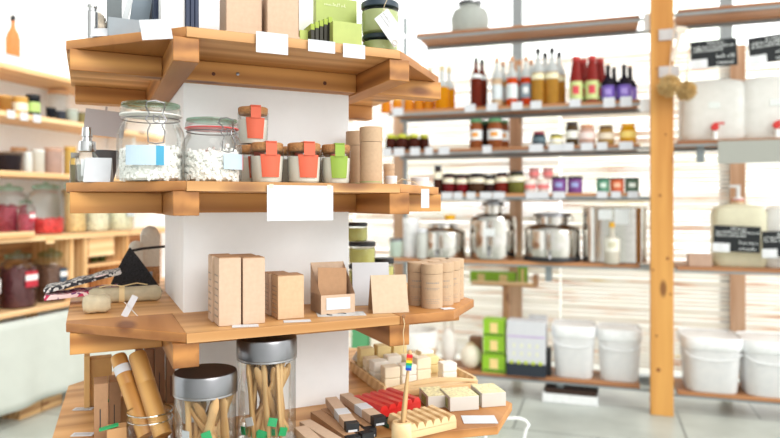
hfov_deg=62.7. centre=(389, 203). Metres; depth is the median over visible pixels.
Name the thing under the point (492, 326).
box
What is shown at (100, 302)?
loofah
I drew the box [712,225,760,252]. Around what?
chalkboard sign
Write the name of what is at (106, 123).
card
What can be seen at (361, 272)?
tent card
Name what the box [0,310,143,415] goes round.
counter
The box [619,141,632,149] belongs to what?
price tag
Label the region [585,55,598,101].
sauce bottle
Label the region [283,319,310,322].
tag
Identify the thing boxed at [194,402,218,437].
toothbrush
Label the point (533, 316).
pouch
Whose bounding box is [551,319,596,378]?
plastic bucket
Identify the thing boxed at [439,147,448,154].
price tag
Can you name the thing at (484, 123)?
jar
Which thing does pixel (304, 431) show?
carton
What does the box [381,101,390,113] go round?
honey jar
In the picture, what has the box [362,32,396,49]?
jar
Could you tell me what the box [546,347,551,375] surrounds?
case
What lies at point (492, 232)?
dispenser
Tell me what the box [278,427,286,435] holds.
paper label
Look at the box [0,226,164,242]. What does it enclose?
shelf
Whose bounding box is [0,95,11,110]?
jar
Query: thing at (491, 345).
box
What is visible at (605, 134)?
jar
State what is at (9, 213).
jar
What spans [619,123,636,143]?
jar
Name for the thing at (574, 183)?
pickle jar
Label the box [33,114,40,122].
price tag
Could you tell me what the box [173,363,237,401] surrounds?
lid
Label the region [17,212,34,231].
jar
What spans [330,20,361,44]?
box
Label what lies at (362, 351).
block
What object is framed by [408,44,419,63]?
card
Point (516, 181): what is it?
sauce jar
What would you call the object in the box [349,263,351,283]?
jar
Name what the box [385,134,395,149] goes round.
jam jar
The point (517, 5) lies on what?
window
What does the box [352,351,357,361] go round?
block
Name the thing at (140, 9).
carton
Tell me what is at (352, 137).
tube
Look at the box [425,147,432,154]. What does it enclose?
price tag
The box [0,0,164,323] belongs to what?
wall
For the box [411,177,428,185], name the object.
tin
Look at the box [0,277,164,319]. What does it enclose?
shelf
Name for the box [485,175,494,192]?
sauce jar
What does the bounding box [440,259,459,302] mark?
tube
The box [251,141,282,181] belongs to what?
jar
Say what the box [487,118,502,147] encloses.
jar
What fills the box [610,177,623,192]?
pickle jar
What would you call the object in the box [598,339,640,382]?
tub
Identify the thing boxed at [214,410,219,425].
toothbrush
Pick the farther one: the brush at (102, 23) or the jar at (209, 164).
the brush at (102, 23)
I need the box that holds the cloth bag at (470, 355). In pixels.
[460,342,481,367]
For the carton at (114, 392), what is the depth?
1.30 m
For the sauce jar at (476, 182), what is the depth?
4.20 m
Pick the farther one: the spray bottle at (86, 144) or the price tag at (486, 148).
the price tag at (486, 148)
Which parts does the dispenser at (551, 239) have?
lid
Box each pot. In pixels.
[524,179,535,192]
[529,167,538,178]
[537,179,548,191]
[543,167,552,178]
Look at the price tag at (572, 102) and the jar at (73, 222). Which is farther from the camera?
the jar at (73, 222)
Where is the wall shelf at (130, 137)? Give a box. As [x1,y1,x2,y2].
[0,110,164,149]
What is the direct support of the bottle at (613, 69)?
on the storage rack
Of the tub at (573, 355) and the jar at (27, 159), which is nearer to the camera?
the jar at (27, 159)
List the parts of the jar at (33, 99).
lid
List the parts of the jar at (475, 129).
lid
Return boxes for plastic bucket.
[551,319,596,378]
[596,322,642,382]
[677,328,742,393]
[735,331,779,398]
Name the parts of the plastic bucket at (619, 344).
lid, handle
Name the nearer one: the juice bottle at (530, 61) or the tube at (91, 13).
the tube at (91, 13)
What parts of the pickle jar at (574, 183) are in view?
lid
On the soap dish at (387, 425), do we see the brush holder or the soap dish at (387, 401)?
the soap dish at (387, 401)
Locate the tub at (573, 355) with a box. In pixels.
[553,336,594,378]
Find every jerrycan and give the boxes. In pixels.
[678,78,744,140]
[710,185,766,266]
[743,75,779,138]
[765,205,779,267]
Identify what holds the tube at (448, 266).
on the display stand at (202, 75)
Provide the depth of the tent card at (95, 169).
1.22 m
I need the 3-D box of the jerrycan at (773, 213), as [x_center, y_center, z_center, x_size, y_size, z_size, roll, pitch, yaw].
[2.360,0.133,3.776,0.283,0.476,0.176,0,0,18]
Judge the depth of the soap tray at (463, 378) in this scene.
1.61 m
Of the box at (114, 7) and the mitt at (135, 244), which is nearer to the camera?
the box at (114, 7)
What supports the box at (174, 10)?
on the display stand at (202, 75)
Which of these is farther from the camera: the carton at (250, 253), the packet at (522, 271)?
the packet at (522, 271)
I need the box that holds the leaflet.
[316,311,365,316]
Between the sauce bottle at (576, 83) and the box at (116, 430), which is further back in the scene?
the sauce bottle at (576, 83)
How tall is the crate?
0.077 m
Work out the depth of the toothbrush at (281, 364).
1.24 m
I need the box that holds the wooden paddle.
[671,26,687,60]
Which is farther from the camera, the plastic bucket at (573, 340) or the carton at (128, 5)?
the plastic bucket at (573, 340)
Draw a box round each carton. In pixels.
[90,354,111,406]
[94,376,107,437]
[108,375,120,424]
[122,0,132,18]
[130,0,151,31]
[144,348,153,373]
[154,347,164,402]
[165,354,174,403]
[208,253,230,321]
[214,255,240,326]
[231,253,253,255]
[239,255,264,324]
[265,271,287,315]
[272,272,303,319]
[294,425,320,437]
[299,419,340,437]
[311,410,360,437]
[321,408,373,437]
[325,397,358,432]
[340,393,385,426]
[342,403,376,436]
[352,330,369,347]
[370,337,380,346]
[506,317,546,377]
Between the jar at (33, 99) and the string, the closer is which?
the string
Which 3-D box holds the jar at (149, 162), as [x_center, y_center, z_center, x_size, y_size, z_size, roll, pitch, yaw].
[-0.447,-0.115,1.197,0.122,0.148,0.133,0,0,-25]
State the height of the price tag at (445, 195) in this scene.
0.046 m
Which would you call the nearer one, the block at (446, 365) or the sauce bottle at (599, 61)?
the block at (446, 365)
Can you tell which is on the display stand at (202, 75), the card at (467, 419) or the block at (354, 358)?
the card at (467, 419)
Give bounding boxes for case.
[111,352,151,437]
[129,350,171,437]
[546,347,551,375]
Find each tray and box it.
[350,358,477,394]
[472,274,538,319]
[472,280,532,286]
[506,362,545,377]
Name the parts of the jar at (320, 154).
cork lid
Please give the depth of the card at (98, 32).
1.21 m
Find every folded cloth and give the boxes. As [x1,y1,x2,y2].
[43,267,121,293]
[44,284,117,300]
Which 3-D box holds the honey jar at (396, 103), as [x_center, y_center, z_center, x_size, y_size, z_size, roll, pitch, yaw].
[0.049,-0.683,4.464,0.070,0.091,0.070,0,0,18]
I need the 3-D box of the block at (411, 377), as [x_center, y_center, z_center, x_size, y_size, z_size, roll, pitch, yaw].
[0.043,0.446,1.631,0.040,0.026,0.036,0,0,-22]
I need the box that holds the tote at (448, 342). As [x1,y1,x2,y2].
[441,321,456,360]
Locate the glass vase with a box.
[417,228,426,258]
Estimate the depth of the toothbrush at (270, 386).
1.24 m
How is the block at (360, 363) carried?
on the soap tray at (463, 378)
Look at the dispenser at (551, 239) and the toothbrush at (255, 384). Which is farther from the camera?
the dispenser at (551, 239)
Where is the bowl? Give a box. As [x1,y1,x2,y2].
[92,150,118,177]
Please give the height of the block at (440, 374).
0.022 m
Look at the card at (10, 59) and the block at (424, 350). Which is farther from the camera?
the card at (10, 59)
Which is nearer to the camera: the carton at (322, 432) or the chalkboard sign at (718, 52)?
the carton at (322, 432)
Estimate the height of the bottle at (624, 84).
0.222 m
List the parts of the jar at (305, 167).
cork lid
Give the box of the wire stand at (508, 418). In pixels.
[484,417,529,437]
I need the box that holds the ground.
[349,268,779,380]
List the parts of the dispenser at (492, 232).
lid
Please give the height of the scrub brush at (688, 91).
0.423 m
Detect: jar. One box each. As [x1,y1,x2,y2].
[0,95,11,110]
[0,152,22,170]
[0,203,26,231]
[0,265,37,307]
[11,147,26,170]
[12,96,27,112]
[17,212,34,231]
[23,152,32,171]
[25,94,40,114]
[31,149,44,172]
[34,217,63,232]
[34,264,67,301]
[43,147,62,173]
[46,107,55,117]
[47,89,67,110]
[56,111,65,119]
[61,189,85,231]
[64,146,75,173]
[66,108,77,121]
[78,112,84,122]
[86,213,108,230]
[90,256,97,261]
[98,255,105,260]
[108,213,134,228]
[118,100,182,181]
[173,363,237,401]
[184,117,242,181]
[235,144,265,181]
[238,105,267,144]
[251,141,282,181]
[277,146,302,181]
[287,141,320,182]
[315,148,334,182]
[322,143,349,182]
[349,222,366,241]
[349,241,375,262]
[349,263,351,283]
[361,0,398,35]
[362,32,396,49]
[375,257,393,274]
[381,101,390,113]
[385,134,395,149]
[389,238,402,257]
[392,99,401,110]
[396,134,406,149]
[404,100,413,109]
[406,135,409,149]
[408,134,418,149]
[414,101,423,109]
[419,134,428,149]
[424,101,433,108]
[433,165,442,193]
[443,173,454,192]
[451,0,488,30]
[456,174,467,192]
[466,174,470,191]
[469,119,482,147]
[469,173,484,192]
[481,120,488,145]
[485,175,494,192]
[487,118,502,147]
[495,172,507,192]
[501,120,508,146]
[508,171,525,192]
[532,131,545,145]
[549,134,562,143]
[552,177,566,192]
[566,121,577,144]
[567,177,582,192]
[579,124,595,144]
[596,177,609,192]
[597,125,614,143]
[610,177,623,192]
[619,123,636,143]
[625,177,638,192]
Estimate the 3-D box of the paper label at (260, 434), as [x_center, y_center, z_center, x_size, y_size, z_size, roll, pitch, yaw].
[-0.243,0.437,1.212,0.021,0.020,0.002,0,0,3]
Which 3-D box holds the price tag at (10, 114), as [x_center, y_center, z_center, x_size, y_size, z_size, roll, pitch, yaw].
[-2.165,-0.512,3.656,0.002,0.046,0.051,0,0,18]
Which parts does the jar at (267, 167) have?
cork lid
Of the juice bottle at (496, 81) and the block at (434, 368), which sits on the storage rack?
the juice bottle at (496, 81)
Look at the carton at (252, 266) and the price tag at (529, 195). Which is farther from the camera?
the price tag at (529, 195)
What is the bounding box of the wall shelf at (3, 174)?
[0,170,133,181]
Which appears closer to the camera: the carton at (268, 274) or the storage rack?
the carton at (268, 274)
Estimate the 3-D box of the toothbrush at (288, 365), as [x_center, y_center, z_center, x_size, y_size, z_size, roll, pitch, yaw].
[-0.229,0.383,1.274,0.076,0.142,0.013,0,0,27]
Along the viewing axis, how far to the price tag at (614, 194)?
3.92 m
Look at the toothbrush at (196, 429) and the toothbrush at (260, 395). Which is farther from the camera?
the toothbrush at (260, 395)
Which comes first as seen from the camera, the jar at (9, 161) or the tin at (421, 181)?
the tin at (421, 181)
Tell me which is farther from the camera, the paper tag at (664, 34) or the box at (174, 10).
the paper tag at (664, 34)
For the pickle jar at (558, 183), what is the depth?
4.04 m
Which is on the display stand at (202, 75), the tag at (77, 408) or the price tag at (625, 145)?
the tag at (77, 408)
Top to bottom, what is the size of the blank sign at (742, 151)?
0.131 m
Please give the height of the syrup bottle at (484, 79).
0.338 m
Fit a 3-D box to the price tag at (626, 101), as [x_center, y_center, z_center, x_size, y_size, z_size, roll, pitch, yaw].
[1.438,-0.625,3.901,0.067,0.061,0.002,0,0,18]
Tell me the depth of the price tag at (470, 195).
4.19 m
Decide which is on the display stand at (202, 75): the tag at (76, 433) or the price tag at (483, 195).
the tag at (76, 433)
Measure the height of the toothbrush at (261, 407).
0.135 m
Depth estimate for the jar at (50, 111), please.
4.01 m
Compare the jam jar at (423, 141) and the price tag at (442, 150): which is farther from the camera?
the jam jar at (423, 141)
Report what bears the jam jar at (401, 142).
on the storage rack
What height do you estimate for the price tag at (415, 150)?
0.054 m
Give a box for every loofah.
[82,294,110,313]
[89,282,161,302]
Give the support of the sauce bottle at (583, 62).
on the storage rack
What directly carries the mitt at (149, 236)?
on the display stand at (202, 75)
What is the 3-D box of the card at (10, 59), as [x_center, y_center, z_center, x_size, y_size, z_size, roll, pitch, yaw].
[-2.175,-0.829,3.705,0.003,0.058,0.127,0,0,18]
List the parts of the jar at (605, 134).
lid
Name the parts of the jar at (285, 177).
cork lid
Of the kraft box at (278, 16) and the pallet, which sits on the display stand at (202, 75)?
the kraft box at (278, 16)
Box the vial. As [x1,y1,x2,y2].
[70,153,78,181]
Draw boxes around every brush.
[98,12,106,27]
[657,23,681,97]
[676,28,697,101]
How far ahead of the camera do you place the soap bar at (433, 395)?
1.47 m
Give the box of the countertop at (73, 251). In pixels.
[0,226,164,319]
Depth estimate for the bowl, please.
1.31 m
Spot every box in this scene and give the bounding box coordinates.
[99,422,126,437]
[107,0,121,22]
[108,396,128,426]
[152,0,158,18]
[159,0,184,27]
[220,0,261,33]
[262,0,299,38]
[311,261,354,314]
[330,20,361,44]
[469,335,482,365]
[482,353,506,373]
[483,316,506,337]
[483,335,506,354]
[687,253,711,266]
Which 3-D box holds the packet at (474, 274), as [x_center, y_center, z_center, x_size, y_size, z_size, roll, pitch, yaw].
[0.644,0.509,4.480,0.154,0.077,0.072,0,0,18]
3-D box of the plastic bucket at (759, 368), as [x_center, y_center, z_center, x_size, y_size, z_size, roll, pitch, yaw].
[2.251,0.953,3.801,0.339,0.323,0.339,0,0,18]
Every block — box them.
[0,231,34,237]
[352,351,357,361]
[357,346,373,360]
[357,359,362,367]
[363,355,378,367]
[369,358,387,372]
[369,370,380,381]
[373,343,390,357]
[381,364,399,378]
[381,376,399,387]
[383,353,400,364]
[391,345,406,354]
[397,362,415,375]
[399,375,415,383]
[401,353,417,361]
[412,355,430,369]
[415,369,430,379]
[416,348,433,355]
[421,353,438,364]
[430,364,438,372]
[438,360,456,371]
[438,370,456,376]
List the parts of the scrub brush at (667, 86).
cord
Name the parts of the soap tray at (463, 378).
handle rail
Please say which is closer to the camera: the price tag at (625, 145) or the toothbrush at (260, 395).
the toothbrush at (260, 395)
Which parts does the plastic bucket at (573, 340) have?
lid, handle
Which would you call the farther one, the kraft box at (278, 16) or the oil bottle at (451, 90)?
the oil bottle at (451, 90)
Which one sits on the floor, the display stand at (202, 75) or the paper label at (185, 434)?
the display stand at (202, 75)
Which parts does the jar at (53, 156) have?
lid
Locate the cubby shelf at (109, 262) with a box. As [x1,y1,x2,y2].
[87,259,121,267]
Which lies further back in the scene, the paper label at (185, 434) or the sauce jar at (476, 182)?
the sauce jar at (476, 182)
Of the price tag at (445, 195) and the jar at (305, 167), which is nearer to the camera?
the jar at (305, 167)
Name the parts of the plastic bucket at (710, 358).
lid, handle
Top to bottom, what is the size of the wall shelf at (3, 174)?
0.120 m
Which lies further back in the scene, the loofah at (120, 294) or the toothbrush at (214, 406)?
the loofah at (120, 294)
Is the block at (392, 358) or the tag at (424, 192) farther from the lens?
the block at (392, 358)
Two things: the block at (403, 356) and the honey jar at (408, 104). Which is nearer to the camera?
the block at (403, 356)
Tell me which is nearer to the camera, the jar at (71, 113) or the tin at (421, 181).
the tin at (421, 181)
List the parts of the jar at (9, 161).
lid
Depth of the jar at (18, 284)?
3.77 m
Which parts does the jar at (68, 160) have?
lid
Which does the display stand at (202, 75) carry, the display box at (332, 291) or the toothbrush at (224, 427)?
the display box at (332, 291)
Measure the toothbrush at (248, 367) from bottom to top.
0.156 m
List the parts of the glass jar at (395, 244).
lid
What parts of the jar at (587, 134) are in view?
lid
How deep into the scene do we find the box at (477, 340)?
4.36 m
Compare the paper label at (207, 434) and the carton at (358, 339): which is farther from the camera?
the carton at (358, 339)
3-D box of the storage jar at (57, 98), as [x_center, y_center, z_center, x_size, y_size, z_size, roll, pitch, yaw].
[-2.221,-0.644,4.281,0.125,0.228,0.125,0,0,18]
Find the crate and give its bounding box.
[543,383,597,406]
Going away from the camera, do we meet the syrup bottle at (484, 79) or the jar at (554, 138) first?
the jar at (554, 138)
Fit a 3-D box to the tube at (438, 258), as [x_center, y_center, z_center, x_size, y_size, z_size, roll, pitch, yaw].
[0.122,0.181,1.563,0.049,0.097,0.049,0,0,0]
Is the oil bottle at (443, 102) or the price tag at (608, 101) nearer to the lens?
the price tag at (608, 101)
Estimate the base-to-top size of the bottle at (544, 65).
0.354 m
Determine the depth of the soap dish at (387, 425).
1.33 m
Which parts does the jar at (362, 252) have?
lid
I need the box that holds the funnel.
[444,214,455,219]
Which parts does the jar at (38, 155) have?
lid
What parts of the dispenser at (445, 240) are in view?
lid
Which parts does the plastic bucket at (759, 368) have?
lid, handle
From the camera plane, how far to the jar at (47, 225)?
4.00 m
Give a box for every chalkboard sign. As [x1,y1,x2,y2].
[690,37,737,69]
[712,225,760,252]
[747,34,779,64]
[762,231,779,257]
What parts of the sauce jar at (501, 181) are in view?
lid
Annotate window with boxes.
[512,0,739,383]
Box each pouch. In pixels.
[111,245,164,291]
[528,314,547,346]
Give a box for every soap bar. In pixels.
[419,386,445,407]
[421,393,425,404]
[440,386,478,411]
[445,396,447,407]
[471,383,505,407]
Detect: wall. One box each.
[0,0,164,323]
[349,44,779,378]
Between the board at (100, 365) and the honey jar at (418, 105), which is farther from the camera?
the honey jar at (418, 105)
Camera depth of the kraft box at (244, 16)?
1.27 m
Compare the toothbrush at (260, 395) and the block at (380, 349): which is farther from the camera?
the block at (380, 349)
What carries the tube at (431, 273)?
on the display stand at (202, 75)
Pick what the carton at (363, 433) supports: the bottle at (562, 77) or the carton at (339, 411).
the carton at (339, 411)
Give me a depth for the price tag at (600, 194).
3.94 m
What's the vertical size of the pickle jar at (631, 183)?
0.092 m
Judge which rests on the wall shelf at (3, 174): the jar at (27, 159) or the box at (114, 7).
the jar at (27, 159)
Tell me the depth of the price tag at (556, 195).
4.02 m
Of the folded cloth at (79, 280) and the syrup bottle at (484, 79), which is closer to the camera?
the folded cloth at (79, 280)
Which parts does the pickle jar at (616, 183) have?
lid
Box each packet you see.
[470,270,492,281]
[491,271,516,281]
[518,267,527,281]
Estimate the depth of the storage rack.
3.92 m
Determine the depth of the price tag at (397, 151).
4.35 m
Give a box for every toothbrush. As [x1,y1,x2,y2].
[184,401,204,432]
[185,401,191,437]
[193,401,206,437]
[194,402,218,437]
[194,420,198,437]
[203,398,218,435]
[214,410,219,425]
[217,394,233,437]
[219,396,228,437]
[245,368,287,435]
[246,364,256,437]
[247,365,259,436]
[250,362,262,401]
[251,366,288,430]
[254,367,284,426]
[255,381,273,412]
[256,380,269,431]
[261,365,270,437]
[261,368,269,430]
[270,364,277,437]
[270,367,275,402]
[274,364,285,419]
[275,364,282,437]
[279,361,283,426]
[283,363,290,386]
[283,367,286,384]
[400,350,412,422]
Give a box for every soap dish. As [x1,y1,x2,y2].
[354,387,420,416]
[382,417,388,427]
[388,405,455,437]
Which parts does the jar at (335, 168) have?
cork lid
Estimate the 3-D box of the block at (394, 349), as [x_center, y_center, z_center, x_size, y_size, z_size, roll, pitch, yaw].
[0.023,0.407,1.789,0.040,0.034,0.036,0,0,-19]
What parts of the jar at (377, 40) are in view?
lid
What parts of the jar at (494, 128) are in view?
lid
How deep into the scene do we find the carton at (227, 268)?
1.21 m
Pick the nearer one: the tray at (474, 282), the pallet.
the pallet
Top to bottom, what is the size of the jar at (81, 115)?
0.080 m
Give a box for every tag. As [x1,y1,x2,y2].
[7,110,14,118]
[20,112,27,120]
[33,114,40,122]
[70,432,93,436]
[72,407,93,410]
[121,295,137,316]
[232,324,258,327]
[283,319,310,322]
[375,0,406,46]
[383,148,390,155]
[393,107,402,115]
[394,148,403,155]
[394,179,428,207]
[410,147,419,155]
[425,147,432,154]
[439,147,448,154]
[442,192,451,198]
[454,192,461,198]
[465,104,474,111]
[467,192,474,198]
[480,192,491,198]
[482,145,490,153]
[486,103,497,110]
[493,192,504,198]
[511,102,522,109]
[526,192,537,198]
[529,144,542,151]
[530,101,541,108]
[537,192,548,198]
[549,143,562,151]
[553,192,564,198]
[562,143,573,150]
[569,99,580,106]
[581,142,592,150]
[597,142,606,149]
[597,191,606,197]
[603,97,614,107]
[611,191,620,197]
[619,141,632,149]
[620,96,631,106]
[628,191,637,197]
[659,28,676,40]
[659,65,678,77]
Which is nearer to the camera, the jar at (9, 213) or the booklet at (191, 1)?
the booklet at (191, 1)
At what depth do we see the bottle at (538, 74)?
4.08 m
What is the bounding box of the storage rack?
[388,0,779,416]
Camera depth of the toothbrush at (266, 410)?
1.22 m
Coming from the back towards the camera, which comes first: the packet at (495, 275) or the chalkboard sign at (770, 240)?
the packet at (495, 275)
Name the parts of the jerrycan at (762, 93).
spout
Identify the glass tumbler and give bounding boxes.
[126,403,172,425]
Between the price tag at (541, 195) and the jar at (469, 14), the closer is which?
the price tag at (541, 195)
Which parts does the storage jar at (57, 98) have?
lid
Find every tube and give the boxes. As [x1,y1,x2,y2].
[86,4,97,37]
[346,131,359,182]
[360,126,381,183]
[383,164,394,183]
[407,261,428,305]
[420,259,439,262]
[421,263,442,308]
[430,257,448,259]
[432,261,453,305]
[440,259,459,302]
[449,258,463,299]
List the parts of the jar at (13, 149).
lid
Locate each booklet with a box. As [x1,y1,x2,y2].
[185,0,189,26]
[190,0,193,26]
[194,0,198,27]
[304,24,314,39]
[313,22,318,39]
[318,20,322,40]
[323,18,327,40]
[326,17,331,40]
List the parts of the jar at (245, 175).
cork lid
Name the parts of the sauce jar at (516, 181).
lid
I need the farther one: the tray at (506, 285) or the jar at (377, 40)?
the tray at (506, 285)
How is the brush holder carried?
on the display stand at (202, 75)
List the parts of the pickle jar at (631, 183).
lid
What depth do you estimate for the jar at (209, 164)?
1.19 m
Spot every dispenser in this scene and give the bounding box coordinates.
[426,223,465,257]
[470,200,515,259]
[524,212,580,261]
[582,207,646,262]
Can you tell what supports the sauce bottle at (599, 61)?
on the storage rack
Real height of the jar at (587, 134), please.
0.132 m
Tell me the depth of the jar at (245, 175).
1.31 m
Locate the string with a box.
[402,315,404,351]
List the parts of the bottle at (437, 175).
lid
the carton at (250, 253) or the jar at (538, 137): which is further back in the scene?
the jar at (538, 137)
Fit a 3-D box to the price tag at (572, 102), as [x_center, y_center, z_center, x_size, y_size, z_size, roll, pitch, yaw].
[1.154,-0.630,3.993,0.069,0.050,0.002,0,0,18]
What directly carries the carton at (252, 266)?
on the display stand at (202, 75)
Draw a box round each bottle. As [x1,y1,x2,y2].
[5,15,19,56]
[77,127,95,181]
[403,218,418,257]
[435,65,447,108]
[446,67,454,107]
[470,57,481,106]
[480,59,487,106]
[491,57,502,105]
[501,61,506,105]
[506,56,517,104]
[517,60,520,101]
[520,56,530,104]
[529,60,532,72]
[531,48,544,103]
[542,52,546,103]
[545,47,558,102]
[557,52,565,102]
[569,56,582,101]
[580,59,586,101]
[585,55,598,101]
[596,58,605,100]
[601,65,614,100]
[604,222,619,263]
[612,68,617,99]
[617,64,630,99]
[628,67,636,98]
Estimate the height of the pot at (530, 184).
0.090 m
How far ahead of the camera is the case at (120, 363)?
1.24 m
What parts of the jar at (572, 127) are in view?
lid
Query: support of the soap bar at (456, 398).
on the display stand at (202, 75)
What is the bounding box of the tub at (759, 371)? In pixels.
[739,351,779,398]
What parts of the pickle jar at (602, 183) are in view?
lid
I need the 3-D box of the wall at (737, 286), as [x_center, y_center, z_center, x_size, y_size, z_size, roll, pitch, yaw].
[1.187,0.048,4.591,6.500,2.204,0.026,0,0,18]
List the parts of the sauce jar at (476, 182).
lid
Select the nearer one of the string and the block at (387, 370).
the string
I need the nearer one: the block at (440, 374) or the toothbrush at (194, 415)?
the toothbrush at (194, 415)
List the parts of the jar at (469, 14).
lid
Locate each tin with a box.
[385,176,396,183]
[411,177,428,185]
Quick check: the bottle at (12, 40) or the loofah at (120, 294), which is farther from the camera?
the bottle at (12, 40)
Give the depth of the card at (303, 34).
1.33 m
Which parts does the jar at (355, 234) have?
lid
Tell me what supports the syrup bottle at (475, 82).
on the storage rack
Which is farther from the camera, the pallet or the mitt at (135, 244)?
the pallet
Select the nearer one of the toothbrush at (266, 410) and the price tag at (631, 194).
the toothbrush at (266, 410)
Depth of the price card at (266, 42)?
1.20 m
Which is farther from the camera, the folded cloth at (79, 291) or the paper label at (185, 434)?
the folded cloth at (79, 291)
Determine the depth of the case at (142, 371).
1.22 m
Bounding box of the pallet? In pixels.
[1,393,61,419]
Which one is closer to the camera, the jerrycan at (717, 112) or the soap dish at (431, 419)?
the soap dish at (431, 419)
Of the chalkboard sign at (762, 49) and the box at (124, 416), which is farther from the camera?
the chalkboard sign at (762, 49)
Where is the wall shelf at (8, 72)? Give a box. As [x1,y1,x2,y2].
[0,62,163,111]
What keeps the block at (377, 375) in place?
on the soap tray at (463, 378)
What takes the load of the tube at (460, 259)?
on the display stand at (202, 75)
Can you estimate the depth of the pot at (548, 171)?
4.07 m
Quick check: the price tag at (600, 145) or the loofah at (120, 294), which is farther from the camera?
the price tag at (600, 145)
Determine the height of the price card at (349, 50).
0.028 m
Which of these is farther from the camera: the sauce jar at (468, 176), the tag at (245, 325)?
the sauce jar at (468, 176)
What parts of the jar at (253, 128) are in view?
cork lid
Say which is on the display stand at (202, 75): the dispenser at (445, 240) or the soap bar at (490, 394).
the soap bar at (490, 394)
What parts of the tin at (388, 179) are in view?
lid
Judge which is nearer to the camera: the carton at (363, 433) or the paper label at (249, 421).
the paper label at (249, 421)
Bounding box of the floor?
[0,377,779,437]
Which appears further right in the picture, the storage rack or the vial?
the storage rack
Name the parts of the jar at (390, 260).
lid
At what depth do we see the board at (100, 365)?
1.47 m
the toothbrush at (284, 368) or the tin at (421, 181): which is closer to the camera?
the toothbrush at (284, 368)
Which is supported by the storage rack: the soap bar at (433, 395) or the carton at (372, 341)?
the carton at (372, 341)
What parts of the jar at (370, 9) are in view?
lid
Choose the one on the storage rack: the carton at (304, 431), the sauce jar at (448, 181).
the sauce jar at (448, 181)
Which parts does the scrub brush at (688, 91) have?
cord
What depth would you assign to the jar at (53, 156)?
4.05 m
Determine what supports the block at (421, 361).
on the block at (422, 373)
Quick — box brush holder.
[391,419,410,437]
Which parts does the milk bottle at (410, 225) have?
lid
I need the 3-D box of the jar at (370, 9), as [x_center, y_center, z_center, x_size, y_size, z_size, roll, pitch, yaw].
[-0.022,-0.404,1.407,0.084,0.072,0.084,0,0,-25]
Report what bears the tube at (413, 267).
on the display stand at (202, 75)
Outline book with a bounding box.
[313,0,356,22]
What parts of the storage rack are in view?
rail, rail, rail, rail, rail, rail, plate, plate, post, rail, rail, rail, rail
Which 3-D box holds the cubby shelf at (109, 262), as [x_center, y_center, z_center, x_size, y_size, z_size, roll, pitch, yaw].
[-2.084,0.411,4.436,0.315,0.018,0.376,0,0,18]
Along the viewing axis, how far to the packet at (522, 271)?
4.36 m
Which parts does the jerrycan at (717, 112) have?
spout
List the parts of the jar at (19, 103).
lid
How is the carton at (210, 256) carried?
on the display stand at (202, 75)
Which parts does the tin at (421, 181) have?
lid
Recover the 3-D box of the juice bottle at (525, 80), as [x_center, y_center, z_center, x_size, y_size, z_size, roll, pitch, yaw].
[0.880,-0.796,4.141,0.072,0.317,0.072,0,0,18]
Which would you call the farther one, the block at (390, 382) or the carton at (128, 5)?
the block at (390, 382)
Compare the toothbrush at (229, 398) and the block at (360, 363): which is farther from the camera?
the block at (360, 363)
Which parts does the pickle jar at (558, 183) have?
lid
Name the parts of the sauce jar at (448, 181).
lid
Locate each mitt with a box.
[128,241,143,263]
[140,226,159,283]
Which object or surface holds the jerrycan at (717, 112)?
on the storage rack
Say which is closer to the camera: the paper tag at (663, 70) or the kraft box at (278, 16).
the kraft box at (278, 16)
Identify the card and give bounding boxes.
[4,53,23,66]
[83,158,113,181]
[84,107,124,137]
[90,28,107,36]
[107,17,139,35]
[139,19,172,39]
[256,31,287,54]
[299,30,307,39]
[308,39,334,53]
[343,43,364,58]
[352,262,388,305]
[368,274,408,313]
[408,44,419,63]
[461,415,497,423]
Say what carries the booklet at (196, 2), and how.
on the display stand at (202, 75)
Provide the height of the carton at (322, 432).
0.017 m
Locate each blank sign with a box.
[267,184,332,220]
[718,139,779,163]
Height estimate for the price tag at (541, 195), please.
0.044 m
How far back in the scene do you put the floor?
3.71 m
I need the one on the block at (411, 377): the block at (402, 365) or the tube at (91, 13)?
the block at (402, 365)
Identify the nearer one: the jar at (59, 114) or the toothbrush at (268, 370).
the toothbrush at (268, 370)
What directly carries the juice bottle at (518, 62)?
on the storage rack
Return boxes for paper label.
[182,430,188,437]
[201,430,211,437]
[240,426,245,434]
[245,417,253,426]
[256,429,266,437]
[267,417,277,426]
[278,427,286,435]
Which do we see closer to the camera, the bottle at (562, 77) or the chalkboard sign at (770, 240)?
the chalkboard sign at (770, 240)
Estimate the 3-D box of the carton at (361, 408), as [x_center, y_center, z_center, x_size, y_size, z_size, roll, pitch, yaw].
[-0.061,0.437,1.370,0.027,0.018,0.185,0,0,-27]
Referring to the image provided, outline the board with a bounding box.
[84,353,89,407]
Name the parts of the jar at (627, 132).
lid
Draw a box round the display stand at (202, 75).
[52,0,511,437]
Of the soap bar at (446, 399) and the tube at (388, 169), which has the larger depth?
the tube at (388, 169)

